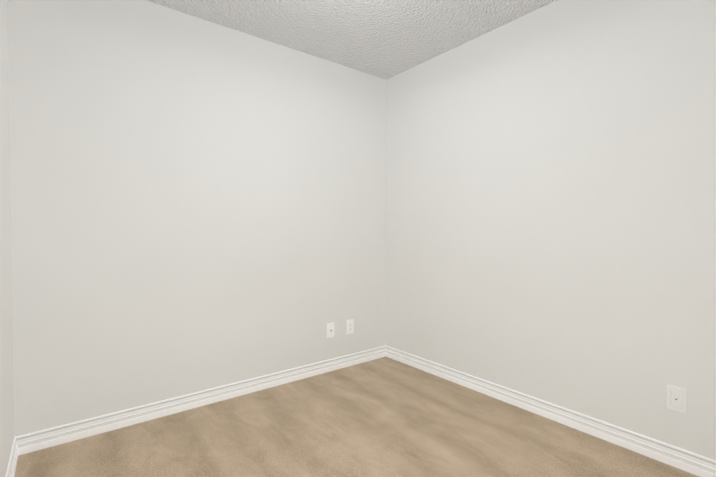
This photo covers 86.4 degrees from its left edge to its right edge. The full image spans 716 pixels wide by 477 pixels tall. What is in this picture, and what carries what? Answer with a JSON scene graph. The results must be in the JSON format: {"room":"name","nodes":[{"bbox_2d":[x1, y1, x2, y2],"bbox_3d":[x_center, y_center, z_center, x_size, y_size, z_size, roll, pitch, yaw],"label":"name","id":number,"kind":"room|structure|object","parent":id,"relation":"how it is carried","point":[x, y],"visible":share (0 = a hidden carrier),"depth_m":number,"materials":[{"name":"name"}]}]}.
{"room":"empty room","nodes":[
{"label":"empty room","id":0,"kind":"room"},
{"bbox_2d":[0,0,13,476],"bbox_3d":[-0.529,-0.121,0.270,0.120,2.440,3.938,-1,1,-38],"label":"wall","id":1,"kind":"structure","parent":0,"point":[6,392],"depth_m":1.67,"materials":[{"name":"paint"}]},
{"bbox_2d":[5,434,24,476],"bbox_3d":[-0.514,1.050,0.378,0.015,0.094,3.818,-1,1,-38],"label":"baseboard","id":2,"kind":"structure","parent":1,"relation":"attached to","point":[18,447],"depth_m":1.81,"materials":[{"name":"white paint"}]},
{"bbox_2d":[7,0,385,436],"bbox_3d":[-0.759,-0.163,2.663,2.702,2.440,0.120,-1,1,-38],"label":"wall","id":3,"kind":"structure","parent":0,"point":[198,204],"depth_m":2.31,"materials":[{"name":"paint"}]},
{"bbox_2d":[25,346,384,453],"bbox_3d":[-0.706,1.011,2.640,2.432,0.094,0.015,-1,1,-38],"label":"baseboard","id":4,"kind":"structure","parent":3,"relation":"attached to","point":[55,436],"depth_m":2.34,"materials":[{"name":"white paint"}]},
{"bbox_2d":[327,323,333,337],"bbox_3d":[-0.213,0.728,3.017,0.070,0.114,0.018,-1,1,-38],"label":"outlet","id":5,"kind":"object","parent":3,"relation":"attached to","point":[330,330],"visible":1,"depth_m":3.02,"materials":[{"name":"white plastic"}]},
{"bbox_2d":[347,319,353,333],"bbox_3d":[-0.063,0.726,3.140,0.070,0.114,0.007,-1,1,-38],"label":"duplex electrical outlet","id":6,"kind":"object","parent":3,"relation":"attached to","point":[350,326],"visible":1,"depth_m":3.14,"materials":[{"name":"white plastic"}]},
{"bbox_2d":[146,0,555,79],"bbox_3d":[0.452,-1.406,1.089,2.702,0.100,4.058,-1,1,-38],"label":"ceiling","id":7,"kind":"structure","parent":0,"point":[385,39],"depth_m":2.45,"materials":[{"name":"white paint"}]},
{"bbox_2d":[15,357,697,476],"bbox_3d":[0.452,1.134,1.132,2.702,0.100,4.058,-1,1,-38],"label":"floor","id":8,"kind":"structure","parent":0,"point":[385,417],"depth_m":2.01,"materials":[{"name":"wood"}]},
{"bbox_2d":[386,0,715,459],"bbox_3d":[1.040,-0.159,2.456,0.120,2.440,2.418,-1,1,-38],"label":"wall","id":9,"kind":"structure","parent":0,"point":[550,202],"depth_m":2.15,"materials":[{"name":"paint"}]},
{"bbox_2d":[385,346,715,476],"bbox_3d":[0.998,1.015,2.420,0.015,0.094,2.380,-1,1,-38],"label":"baseboard","id":10,"kind":"structure","parent":9,"relation":"attached to","point":[680,459],"depth_m":2.13,"materials":[{"name":"white paint"}]},
{"bbox_2d":[667,385,686,413],"bbox_3d":[1.493,0.754,1.788,0.006,0.116,0.073,-1,1,-38],"label":"wall outlet","id":11,"kind":"object","parent":9,"relation":"attached to","point":[676,399],"visible":1,"depth_m":1.78,"materials":[{"name":"white plastic"}]}
]}

